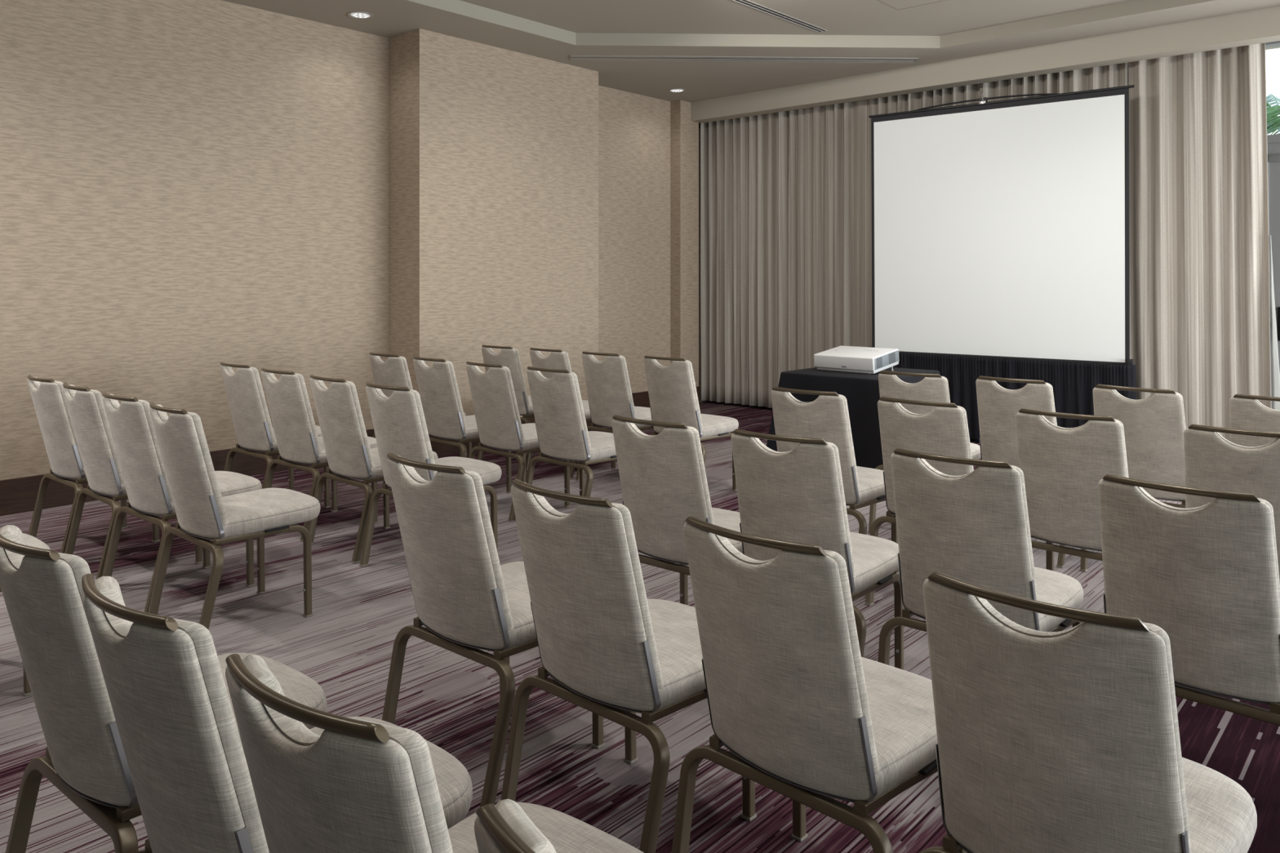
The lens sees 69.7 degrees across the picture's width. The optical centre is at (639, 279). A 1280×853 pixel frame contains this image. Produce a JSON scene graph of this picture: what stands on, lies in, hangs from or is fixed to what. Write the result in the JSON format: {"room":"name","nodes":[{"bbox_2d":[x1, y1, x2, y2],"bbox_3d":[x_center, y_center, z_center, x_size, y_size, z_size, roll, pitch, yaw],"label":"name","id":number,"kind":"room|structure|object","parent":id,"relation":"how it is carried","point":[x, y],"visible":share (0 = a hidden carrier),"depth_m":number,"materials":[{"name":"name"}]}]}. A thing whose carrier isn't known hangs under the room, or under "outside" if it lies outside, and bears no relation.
{"room":"conference room","nodes":[
{"label":"conference room","id":0,"kind":"room"},
{"bbox_2d":[0,0,708,479],"bbox_3d":[-3.458,-0.411,6.259,0.200,3.705,13.550,0,0,42],"label":"wall","id":1,"kind":"structure","parent":0,"point":[188,188],"depth_m":6.53,"materials":[{"name":"beige fabric"}]},
{"bbox_2d":[0,386,699,515],"bbox_3d":[-3.427,1.334,5.803,0.453,0.214,12.510,0,0,42],"label":"baseboard","id":2,"kind":"structure","parent":1,"relation":"attached to","point":[19,495],"depth_m":5.88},
{"bbox_2d":[690,5,1279,123],"bbox_3d":[5.011,-1.901,6.605,11.700,0.213,0.190,0,0,42],"label":"curtain valance","id":3,"kind":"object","parent":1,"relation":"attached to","point":[1260,25],"depth_m":8.03,"materials":[{"name":"beige paint"}]},
{"bbox_2d":[388,28,598,417],"bbox_3d":[-1.246,-0.283,8.266,0.435,3.449,2.050,0,0,42],"label":"wall","id":4,"kind":"structure","parent":0,"point":[493,151],"depth_m":7.87,"materials":[{"name":"beige fabric"}]},
{"bbox_2d":[0,400,1279,852],"bbox_3d":[1.002,1.491,2.288,12.345,0.100,13.550,0,0,42],"label":"floor","id":5,"kind":"structure","parent":0,"point":[451,700],"depth_m":3.25,"materials":[{"name":"purple carpet"}]},
{"bbox_2d":[0,533,49,697],"bbox_3d":[-2.425,0.976,3.174,0.523,0.931,0.632,0,0,42],"label":"banquet chair","id":6,"kind":"object","parent":5,"relation":"on","point":[29,540],"visible":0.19,"depth_m":3.30,"materials":[{"name":"fabric"}]},
{"bbox_2d":[26,374,159,553],"bbox_3d":[-2.960,0.976,5.020,0.523,0.931,0.632,0,0,40],"label":"banquet chair","id":7,"kind":"object","parent":5,"relation":"on","point":[47,396],"visible":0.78,"depth_m":4.77,"materials":[{"name":"fabric"}]},
{"bbox_2d":[32,377,84,467],"bbox_3d":[-3.088,0.767,4.866,0.408,0.488,0.174,0,0,40],"label":"chair back","id":8,"kind":"object","parent":7,"relation":"on","point":[49,402],"depth_m":4.75,"materials":[{"name":"fabric"}]},
{"bbox_2d":[62,382,203,579],"bbox_3d":[-2.541,0.976,4.649,0.523,0.931,0.632,0,0,42],"label":"banquet chair","id":9,"kind":"object","parent":5,"relation":"on","point":[86,411],"visible":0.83,"depth_m":4.40,"materials":[{"name":"fabric"}]},
{"bbox_2d":[67,384,124,484],"bbox_3d":[-2.675,0.767,4.500,0.408,0.488,0.174,0,0,42],"label":"backrest","id":10,"kind":"object","parent":9,"relation":"on","point":[86,411],"depth_m":4.38,"materials":[{"name":"fabric"}]},
{"bbox_2d":[0,524,327,852],"bbox_3d":[-1.057,0.976,2.045,0.523,0.931,0.632,0,0,39],"label":"banquet chair","id":11,"kind":"object","parent":5,"relation":"on","point":[85,759],"visible":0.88,"depth_m":1.79,"materials":[{"name":"fabric"}]},
{"bbox_2d":[0,524,91,632],"bbox_3d":[-1.183,0.767,1.890,0.408,0.488,0.174,0,0,39],"label":"backrest","id":12,"kind":"object","parent":11,"relation":"on","point":[47,597],"depth_m":1.74,"materials":[{"name":"fabric"}]},
{"bbox_2d":[102,391,262,613],"bbox_3d":[-2.132,0.976,4.287,0.523,0.931,0.632,0,0,39],"label":"banquet chair","id":13,"kind":"object","parent":5,"relation":"on","point":[131,424],"visible":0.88,"depth_m":4.05,"materials":[{"name":"fabric"}]},
{"bbox_2d":[108,393,173,502],"bbox_3d":[-2.259,0.767,4.132,0.408,0.488,0.174,0,0,39],"label":"backrest","id":14,"kind":"object","parent":13,"relation":"on","point":[131,424],"depth_m":4.03,"materials":[{"name":"fabric"}]},
{"bbox_2d":[147,402,319,629],"bbox_3d":[-1.722,0.976,3.916,0.523,0.931,0.632,0,0,42],"label":"banquet chair","id":15,"kind":"object","parent":5,"relation":"on","point":[202,513],"visible":0.99,"depth_m":3.72,"materials":[{"name":"fabric"}]},
{"bbox_2d":[156,404,228,525],"bbox_3d":[-1.856,0.767,3.767,0.408,0.488,0.174,0,0,42],"label":"backrest","id":16,"kind":"object","parent":15,"relation":"on","point":[193,483],"depth_m":3.65,"materials":[{"name":"fabric"}]},
{"bbox_2d":[220,361,330,507],"bbox_3d":[-2.279,0.976,5.779,0.523,0.931,0.632,0,0,40],"label":"banquet chair","id":17,"kind":"object","parent":5,"relation":"on","point":[254,429],"visible":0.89,"depth_m":5.54,"materials":[{"name":"fabric"}]},
{"bbox_2d":[226,366,275,442],"bbox_3d":[-2.407,0.767,5.626,0.408,0.488,0.174,0,0,40],"label":"chair back","id":18,"kind":"object","parent":17,"relation":"on","point":[250,414],"depth_m":5.52,"materials":[{"name":"fabric"}]},
{"bbox_2d":[81,573,472,852],"bbox_3d":[-0.655,0.976,1.701,0.523,0.931,0.632,0,0,40],"label":"banquet chair","id":19,"kind":"object","parent":5,"relation":"on","point":[163,677],"visible":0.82,"depth_m":1.43,"materials":[{"name":"fabric"}]},
{"bbox_2d":[94,576,269,852],"bbox_3d":[-0.784,0.767,1.548,0.408,0.488,0.174,0,0,40],"label":"backrest","id":20,"kind":"object","parent":19,"relation":"on","point":[169,698],"depth_m":1.43,"materials":[{"name":"fabric"}]},
{"bbox_2d":[261,368,378,542],"bbox_3d":[-1.869,0.976,5.403,0.523,0.931,0.632,0,0,40],"label":"banquet chair","id":21,"kind":"object","parent":5,"relation":"on","point":[298,441],"visible":0.82,"depth_m":5.17,"materials":[{"name":"fabric"}]},
{"bbox_2d":[267,372,321,454],"bbox_3d":[-1.998,0.767,5.250,0.408,0.488,0.174,0,0,40],"label":"chair back","id":22,"kind":"object","parent":21,"relation":"on","point":[288,401],"depth_m":5.15,"materials":[{"name":"fabric"}]},
{"bbox_2d":[307,374,438,564],"bbox_3d":[-1.452,0.976,5.018,0.523,0.931,0.632,0,0,42],"label":"banquet chair","id":23,"kind":"object","parent":5,"relation":"on","point":[349,455],"visible":0.88,"depth_m":4.78,"materials":[{"name":"fabric"}]},
{"bbox_2d":[316,379,374,468],"bbox_3d":[-1.586,0.767,4.870,0.408,0.488,0.174,0,0,42],"label":"backrest","id":24,"kind":"object","parent":23,"relation":"on","point":[340,419],"depth_m":4.76,"materials":[{"name":"fabric"}]},
{"bbox_2d":[368,351,466,457],"bbox_3d":[-1.582,0.976,6.544,0.523,0.931,0.632,0,0,41],"label":"banquet chair","id":25,"kind":"object","parent":5,"relation":"on","point":[394,371],"visible":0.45,"depth_m":6.28,"materials":[{"name":"fabric"}]},
{"bbox_2d":[375,355,413,389],"bbox_3d":[-1.714,0.767,6.394,0.408,0.488,0.174,0,0,41],"label":"chair back","id":26,"kind":"object","parent":25,"relation":"on","point":[394,371],"depth_m":6.26,"materials":[{"name":"fabric"}]},
{"bbox_2d":[359,382,501,567],"bbox_3d":[-1.044,0.976,4.655,0.523,0.931,0.632,0,0,40],"label":"banquet chair","id":27,"kind":"object","parent":5,"relation":"on","point":[398,420],"visible":0.74,"depth_m":4.45,"materials":[{"name":"fabric"}]},
{"bbox_2d":[374,387,436,476],"bbox_3d":[-1.173,0.767,4.503,0.408,0.488,0.174,0,0,40],"label":"backrest","id":28,"kind":"object","parent":27,"relation":"on","point":[401,429],"depth_m":4.39,"materials":[{"name":"fabric"}]},
{"bbox_2d":[225,653,643,852],"bbox_3d":[-0.255,0.976,1.369,0.523,0.931,0.632,0,0,38],"label":"banquet chair","id":29,"kind":"object","parent":5,"relation":"on","point":[360,785],"visible":0.92,"depth_m":1.10,"materials":[{"name":"fabric"}]},
{"bbox_2d":[241,654,453,852],"bbox_3d":[-0.380,0.767,1.212,0.408,0.488,0.174,0,0,38],"label":"backrest","id":30,"kind":"object","parent":29,"relation":"on","point":[379,793],"depth_m":1.08,"materials":[{"name":"fabric"}]},
{"bbox_2d":[413,355,511,493],"bbox_3d":[-1.187,0.976,6.188,0.523,0.931,0.632,0,0,42],"label":"banquet chair","id":31,"kind":"object","parent":5,"relation":"on","point":[445,418],"visible":0.84,"depth_m":5.96,"materials":[{"name":"fabric"}]},
{"bbox_2d":[419,360,466,431],"bbox_3d":[-1.322,0.767,6.040,0.408,0.488,0.174,0,0,42],"label":"chair back","id":32,"kind":"object","parent":31,"relation":"on","point":[439,394],"depth_m":5.94,"materials":[{"name":"fabric"}]},
{"bbox_2d":[382,452,604,807],"bbox_3d":[-0.432,0.976,2.812,0.523,0.931,0.632,0,0,40],"label":"banquet chair","id":33,"kind":"object","parent":5,"relation":"on","point":[467,602],"visible":0.84,"depth_m":2.58,"materials":[{"name":"fabric"}]},
{"bbox_2d":[398,455,513,631],"bbox_3d":[-0.561,0.767,2.659,0.408,0.488,0.174,0,0,40],"label":"backrest","id":34,"kind":"object","parent":33,"relation":"on","point":[457,584],"depth_m":2.56,"materials":[{"name":"fabric"}]},
{"bbox_2d":[474,799,556,852],"bbox_3d":[0.156,0.976,0.994,0.523,0.931,0.632,0,0,42],"label":"banquet chair","id":35,"kind":"object","parent":5,"relation":"on","point":[504,827],"visible":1,"depth_m":0.87,"materials":[{"name":"fabric"}]},
{"bbox_2d":[466,361,570,522],"bbox_3d":[-0.764,0.976,5.812,0.523,0.931,0.632,0,0,43],"label":"banquet chair","id":36,"kind":"object","parent":5,"relation":"on","point":[500,426],"visible":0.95,"depth_m":5.59,"materials":[{"name":"fabric"}]},
{"bbox_2d":[474,365,524,441],"bbox_3d":[-0.901,0.767,5.667,0.408,0.488,0.174,0,0,43],"label":"chair back","id":37,"kind":"object","parent":36,"relation":"on","point":[497,416],"depth_m":5.57,"materials":[{"name":"fabric"}]},
{"bbox_2d":[477,344,564,470],"bbox_3d":[-0.920,0.976,7.276,0.523,0.931,0.632,0,0,41],"label":"banquet chair","id":38,"kind":"object","parent":5,"relation":"on","point":[508,357],"visible":0.49,"depth_m":7.01,"materials":[{"name":"fabric"}]},
{"bbox_2d":[488,347,529,408],"bbox_3d":[-1.050,0.767,7.124,0.408,0.488,0.174,0,0,41],"label":"chair back","id":39,"kind":"object","parent":38,"relation":"on","point":[509,357],"depth_m":7.00,"materials":[{"name":"fabric"}]},
{"bbox_2d":[525,347,616,479],"bbox_3d":[-0.506,0.976,6.971,0.523,0.931,0.632,0,0,43],"label":"banquet chair","id":40,"kind":"object","parent":5,"relation":"on","point":[558,359],"visible":0.28,"depth_m":6.74,"materials":[{"name":"fabric"}]},
{"bbox_2d":[536,350,571,372],"bbox_3d":[-0.642,0.767,6.824,0.408,0.488,0.174,0,0,43],"label":"chair back","id":41,"kind":"object","parent":40,"relation":"on","point":[557,359],"depth_m":6.68,"materials":[{"name":"fabric"}]},
{"bbox_2d":[525,366,617,497],"bbox_3d":[-0.346,0.976,5.490,0.523,0.931,0.632,0,0,42],"label":"banquet chair","id":42,"kind":"object","parent":5,"relation":"on","point":[561,425],"visible":0.9,"depth_m":5.28,"materials":[{"name":"fabric"}]},
{"bbox_2d":[536,370,591,451],"bbox_3d":[-0.479,0.767,5.341,0.408,0.488,0.174,0,0,42],"label":"chair back","id":43,"kind":"object","parent":42,"relation":"on","point":[561,421],"depth_m":5.25,"materials":[{"name":"fabric"}]},
{"bbox_2d":[575,351,653,480],"bbox_3d":[-0.095,0.976,6.618,0.523,0.931,0.632,0,0,41],"label":"banquet chair","id":44,"kind":"object","parent":5,"relation":"on","point":[609,391],"visible":0.79,"depth_m":6.41,"materials":[{"name":"fabric"}]},
{"bbox_2d":[590,354,636,418],"bbox_3d":[-0.226,0.767,6.466,0.408,0.488,0.174,0,0,41],"label":"chair back","id":45,"kind":"object","parent":44,"relation":"on","point":[611,393],"depth_m":6.37,"materials":[{"name":"fabric"}]},
{"bbox_2d":[500,479,756,852],"bbox_3d":[-0.011,0.976,2.446,0.523,0.931,0.632,0,0,42],"label":"banquet chair","id":46,"kind":"object","parent":5,"relation":"on","point":[615,653],"visible":0.94,"depth_m":2.23,"materials":[{"name":"fabric"}]},
{"bbox_2d":[532,493,663,689],"bbox_3d":[-0.146,0.767,2.297,0.408,0.488,0.174,0,0,42],"label":"backrest","id":47,"kind":"object","parent":46,"relation":"on","point":[591,613],"depth_m":2.20,"materials":[{"name":"fabric"}]},
{"bbox_2d":[611,414,742,605],"bbox_3d":[0.211,0.976,3.568,0.523,0.931,0.632,0,0,40],"label":"banquet chair","id":48,"kind":"object","parent":5,"relation":"on","point":[664,482],"visible":0.73,"depth_m":3.36,"materials":[{"name":"fabric"}]},
{"bbox_2d":[629,422,714,524],"bbox_3d":[0.082,0.767,3.415,0.408,0.488,0.174,0,0,40],"label":"chair back","id":49,"kind":"object","parent":48,"relation":"on","point":[668,484],"depth_m":3.31,"materials":[{"name":"fabric"}]},
{"bbox_2d":[644,355,738,491],"bbox_3d":[0.345,0.976,6.252,0.523,0.931,0.632,0,0,42],"label":"banquet chair","id":50,"kind":"object","parent":5,"relation":"on","point":[672,388],"visible":0.84,"depth_m":6.04,"materials":[{"name":"fabric"}]},
{"bbox_2d":[653,359,702,430],"bbox_3d":[0.212,0.767,6.103,0.408,0.488,0.174,0,0,42],"label":"cushion","id":51,"kind":"object","parent":50,"relation":"on","point":[675,397],"depth_m":6.01,"materials":[{"name":"fabric"}]},
{"bbox_2d":[731,428,903,670],"bbox_3d":[0.627,0.976,3.254,0.523,0.931,0.632,0,0,38],"label":"banquet chair","id":52,"kind":"object","parent":5,"relation":"on","point":[796,495],"visible":0.73,"depth_m":3.04,"materials":[{"name":"fabric"}]},
{"bbox_2d":[753,437,855,578],"bbox_3d":[0.504,0.767,3.096,0.408,0.488,0.174,0,0,38],"label":"chair back","id":53,"kind":"object","parent":52,"relation":"on","point":[799,497],"depth_m":3.00,"materials":[{"name":"fabric"}]},
{"bbox_2d":[671,515,967,852],"bbox_3d":[0.418,0.976,2.068,0.523,0.931,0.632,0,0,44],"label":"banquet chair","id":54,"kind":"object","parent":5,"relation":"on","point":[806,718],"visible":0.97,"depth_m":1.87,"materials":[{"name":"fabric"}]},
{"bbox_2d":[715,534,879,774],"bbox_3d":[0.279,0.767,1.924,0.408,0.488,0.174,0,0,44],"label":"chair back","id":55,"kind":"object","parent":54,"relation":"on","point":[791,697],"depth_m":1.83,"materials":[{"name":"fabric"}]},
{"bbox_2d":[770,386,898,601],"bbox_3d":[0.945,0.976,4.475,0.523,0.931,0.632,0,0,41],"label":"banquet chair","id":56,"kind":"object","parent":5,"relation":"on","point":[826,418],"visible":0.56,"depth_m":4.23,"materials":[{"name":"fabric"}]},
{"bbox_2d":[786,391,860,493],"bbox_3d":[0.814,0.767,4.323,0.408,0.488,0.174,0,0,41],"label":"chair back","id":57,"kind":"object","parent":56,"relation":"on","point":[826,418],"depth_m":4.20,"materials":[{"name":"fabric"}]},
{"bbox_2d":[864,396,973,606],"bbox_3d":[1.361,0.976,4.097,0.523,0.931,0.632,0,0,42],"label":"banquet chair","id":58,"kind":"object","parent":5,"relation":"on","point":[944,430],"visible":0.48,"depth_m":3.87,"materials":[{"name":"fabric"}]},
{"bbox_2d":[897,402,973,471],"bbox_3d":[1.226,0.767,3.949,0.408,0.488,0.174,0,0,42],"label":"chair back","id":59,"kind":"object","parent":58,"relation":"on","point":[944,430],"depth_m":3.83,"materials":[{"name":"fabric"}]},
{"bbox_2d":[867,370,981,533],"bbox_3d":[1.655,0.976,5.257,0.523,0.931,0.632,0,0,38],"label":"banquet chair","id":60,"kind":"object","parent":5,"relation":"on","point":[934,387],"visible":0.26,"depth_m":5.02,"materials":[{"name":"fabric"}]},
{"bbox_2d":[893,374,950,403],"bbox_3d":[1.530,0.767,5.101,0.408,0.488,0.174,0,0,38],"label":"cushion","id":61,"kind":"object","parent":60,"relation":"on","point":[933,388],"depth_m":4.97,"materials":[{"name":"fabric"}]},
{"bbox_2d":[877,448,1083,665],"bbox_3d":[1.083,0.976,2.882,0.523,0.931,0.632,0,0,41],"label":"banquet chair","id":62,"kind":"object","parent":5,"relation":"on","point":[973,527],"visible":0.77,"depth_m":2.67,"materials":[{"name":"fabric"}]},
{"bbox_2d":[920,458,1039,621],"bbox_3d":[0.953,0.767,2.731,0.408,0.488,0.174,0,0,41],"label":"chair back","id":63,"kind":"object","parent":62,"relation":"on","point":[976,531],"depth_m":2.63,"materials":[{"name":"fabric"}]},
{"bbox_2d":[868,84,1134,364],"bbox_3d":[3.147,-0.123,8.157,2.262,3.122,0.306,0,0,38],"label":"projection screen","id":64,"kind":"object","parent":5,"relation":"on","point":[1000,228],"visible":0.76,"depth_m":7.98,"materials":[{"name":"white fabric"}]},
{"bbox_2d":[893,353,1137,441],"bbox_3d":[3.067,1.056,8.011,2.270,0.746,0.074,0,0,38],"label":"stage skirt","id":65,"kind":"object","parent":64,"relation":"attached to","point":[1073,384],"visible":0.27,"depth_m":7.79,"materials":[{"name":"black fabric"}]},
{"bbox_2d":[975,375,1066,568],"bbox_3d":[2.106,0.976,4.947,0.523,0.931,0.632,0,0,43],"label":"banquet chair","id":66,"kind":"object","parent":5,"relation":"on","point":[998,406],"visible":0.43,"depth_m":4.78,"materials":[{"name":"fabric"}]},
{"bbox_2d":[993,380,1057,425],"bbox_3d":[1.968,0.767,4.801,0.408,0.488,0.174,0,0,43],"label":"cushion","id":67,"kind":"object","parent":66,"relation":"on","point":[1038,395],"depth_m":4.69,"materials":[{"name":"fabric"}]},
{"bbox_2d":[1016,408,1128,571],"bbox_3d":[1.818,0.976,3.733,0.523,0.931,0.632,0,0,42],"label":"banquet chair","id":68,"kind":"object","parent":5,"relation":"on","point":[1063,468],"visible":0.65,"depth_m":3.55,"materials":[{"name":"fabric"}]},
{"bbox_2d":[1040,415,1128,477],"bbox_3d":[1.684,0.767,3.584,0.408,0.488,0.174,0,0,42],"label":"chair back","id":69,"kind":"object","parent":68,"relation":"on","point":[1095,448],"depth_m":3.47,"materials":[{"name":"fabric"}]},
{"bbox_2d":[919,571,1257,852],"bbox_3d":[0.823,0.976,1.694,0.523,0.931,0.632,0,0,43],"label":"banquet chair","id":70,"kind":"object","parent":5,"relation":"on","point":[1065,741],"visible":1,"depth_m":1.49,"materials":[{"name":"fabric"}]},
{"bbox_2d":[974,595,1191,852],"bbox_3d":[0.686,0.767,1.549,0.408,0.488,0.174,0,0,43],"label":"chair back","id":71,"kind":"object","parent":70,"relation":"on","point":[1080,751],"depth_m":1.45,"materials":[{"name":"fabric"}]},
{"bbox_2d":[1080,384,1186,572],"bbox_3d":[2.538,0.976,4.552,0.523,0.931,0.632,0,0,45],"label":"banquet chair","id":72,"kind":"object","parent":5,"relation":"on","point":[1154,426],"visible":0.56,"depth_m":4.32,"materials":[{"name":"fabric"}]},
{"bbox_2d":[1113,389,1186,430],"bbox_3d":[2.397,0.767,4.410,0.408,0.488,0.174,0,0,45],"label":"cushion","id":73,"kind":"object","parent":72,"relation":"on","point":[1164,410],"depth_m":4.29,"materials":[{"name":"fabric"}]},
{"bbox_2d":[1097,474,1279,726],"bbox_3d":[1.538,0.976,2.492,0.523,0.931,0.632,0,0,45],"label":"banquet chair","id":74,"kind":"object","parent":5,"relation":"on","point":[1206,575],"visible":0.81,"depth_m":2.28,"materials":[{"name":"fabric"}]},
{"bbox_2d":[1137,486,1279,608],"bbox_3d":[1.397,0.767,2.350,0.408,0.488,0.174,0,0,45],"label":"chair back","id":75,"kind":"object","parent":74,"relation":"on","point":[1226,557],"depth_m":2.25,"materials":[{"name":"fabric"}]},
{"bbox_2d":[1183,423,1279,581],"bbox_3d":[2.253,0.976,3.339,0.523,0.931,0.632,0,0,42],"label":"banquet chair","id":76,"kind":"object","parent":5,"relation":"on","point":[1213,462],"visible":0.53,"depth_m":3.15,"materials":[{"name":"fabric"}]},
{"bbox_2d":[1186,427,1277,448],"bbox_3d":[2.120,0.767,3.190,0.408,0.488,0.174,0,0,42],"label":"chair back","id":77,"kind":"object","parent":76,"relation":"on","point":[1197,437],"depth_m":3.18,"materials":[{"name":"fabric"}]},
{"bbox_2d":[1229,393,1279,446],"bbox_3d":[2.967,0.976,4.198,0.523,0.931,0.632,0,0,42],"label":"banquet chair","id":78,"kind":"object","parent":5,"relation":"on","point":[1246,412],"visible":0.35,"depth_m":4.05,"materials":[{"name":"fabric"}]},
{"bbox_2d":[1231,396,1279,411],"bbox_3d":[2.834,0.767,4.048,0.408,0.488,0.174,0,0,42],"label":"cushion","id":79,"kind":"object","parent":78,"relation":"on","point":[1238,403],"depth_m":4.05,"materials":[{"name":"fabric"}]},
{"bbox_2d":[670,99,698,386],"bbox_3d":[0.508,-0.283,10.454,0.145,3.449,0.330,0,0,42],"label":"pier","id":80,"kind":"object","parent":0,"point":[684,132],"visible":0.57,"depth_m":10.37,"materials":[{"name":"beige paint"}]},
{"bbox_2d":[222,0,1279,102],"bbox_3d":[1.040,-2.061,2.254,11.845,0.106,13.150,0,0,42],"label":"ceiling","id":81,"kind":"structure","parent":0,"point":[554,30],"depth_m":7.52,"materials":[{"name":"beige paint"}]},
{"bbox_2d":[346,11,373,18],"bbox_3d":[-2.122,-2.004,6.978,0.192,0.008,0.192,0,0,42],"label":"recessed light","id":82,"kind":"object","parent":81,"relation":"in","point":[358,15],"visible":1,"depth_m":6.97,"materials":[{"name":"grey metal"}]},
{"bbox_2d":[667,88,685,92],"bbox_3d":[0.393,-2.004,9.760,0.192,0.008,0.192,0,0,42],"label":"recessed light","id":83,"kind":"object","parent":81,"relation":"in","point":[673,90],"visible":1,"depth_m":9.74,"materials":[{"name":"grey metal"}]},
{"bbox_2d":[569,54,919,62],"bbox_3d":[0.953,-2.005,8.367,3.169,0.006,0.171,0,0,-2],"label":"ceiling vent","id":84,"kind":"object","parent":81,"relation":"in","point":[573,57],"visible":1,"depth_m":8.36,"materials":[{"name":"grey metal"}]},
{"bbox_2d":[732,0,827,32],"bbox_3d":[0.114,-2.111,6.252,0.087,0.006,4.290,0,0,43],"label":"ceiling vent","id":85,"kind":"object","parent":81,"relation":"in","point":[747,2],"visible":1,"depth_m":7.35,"materials":[{"name":"grey metal"}]},
{"bbox_2d":[877,0,944,9],"bbox_3d":[1.947,-2.113,6.456,0.891,0.001,1.233,0,0,42],"label":"access panel","id":86,"kind":"object","parent":81,"relation":"attached to","point":[877,0],"visible":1,"depth_m":7.07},
{"bbox_2d":[700,62,1127,408],"bbox_3d":[2.403,-0.274,9.242,4.568,3.370,0.127,0,0,42],"label":"window curtain","id":87,"kind":"object","parent":81,"relation":"hanging from","point":[786,207],"visible":0.49,"depth_m":9.91,"materials":[{"name":"beige fabric"}]},
{"bbox_2d":[1128,42,1279,441],"bbox_3d":[4.487,-0.274,7.322,1.086,3.370,0.094,0,0,39],"label":"window curtain","id":88,"kind":"object","parent":81,"relation":"hanging from","point":[1199,252],"visible":0.82,"depth_m":7.34,"materials":[{"name":"beige fabric"}]},
{"bbox_2d":[1127,45,1279,85],"bbox_3d":[5.553,-0.411,7.173,12.045,3.705,0.200,0,0,42],"label":"wall","id":89,"kind":"structure","parent":0,"point":[1277,46],"depth_m":8.13,"materials":[{"name":"beige paint"}]},
{"bbox_2d":[1265,40,1279,143],"bbox_3d":[7.142,-0.231,5.577,5.950,3.345,0.110,0,0,42],"label":"window","id":90,"kind":"structure","parent":89,"relation":"in","point":[1275,138],"depth_m":7.36,"materials":[{"name":"clear glass"}]},
{"bbox_2d":[1266,142,1279,408],"bbox_3d":[5.402,0.169,7.052,1.270,2.525,0.141,0,0,42],"label":"door","id":91,"kind":"structure","parent":90,"relation":"attached to","point":[1273,148],"depth_m":7.36,"materials":[{"name":"black metal"}]},
{"label":"outside","id":92,"kind":"structure","parent":0,"visible":0},
{"bbox_3d":[13.764,1.511,13.954,30.000,0.100,20.850,0,0,42],"label":"ground","id":93,"kind":"structure","parent":92,"visible":0},
{"bbox_2d":[1266,93,1279,134],"bbox_3d":[6.966,-0.293,9.630,1.812,3.514,1.848,0,0,42],"label":"palm","id":94,"kind":"object","parent":93,"relation":"on","point":[1273,119],"visible":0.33,"depth_m":9.79,"materials":[{"name":"green plant"}]},
{"bbox_3d":[1.659,1.070,6.908,0.826,0.742,0.871,0,0,42],"label":"table","id":95,"kind":"object","parent":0,"visible":0},
{"bbox_2d":[766,367,940,470],"bbox_3d":[1.665,1.060,6.912,1.068,0.738,1.115,0,0,42],"label":"tablecloth","id":96,"kind":"object","parent":95,"relation":"on","point":[861,391],"visible":0.38,"depth_m":6.46,"materials":[{"name":"black fabric"}]},
{"bbox_2d":[813,346,898,373],"bbox_3d":[1.643,0.608,6.956,0.498,0.167,0.435,0,0,42],"label":"projector","id":97,"kind":"object","parent":96,"relation":"on","point":[850,359],"visible":1,"depth_m":6.83,"materials":[{"name":"white plastic"}]},
{"bbox_2d":[874,350,898,369],"bbox_3d":[1.819,0.596,6.790,0.014,0.127,0.400,0,0,42],"label":"vent","id":98,"kind":"object","parent":97,"relation":"attached to","point":[889,358],"depth_m":6.79,"materials":[{"name":"grey plastic"}]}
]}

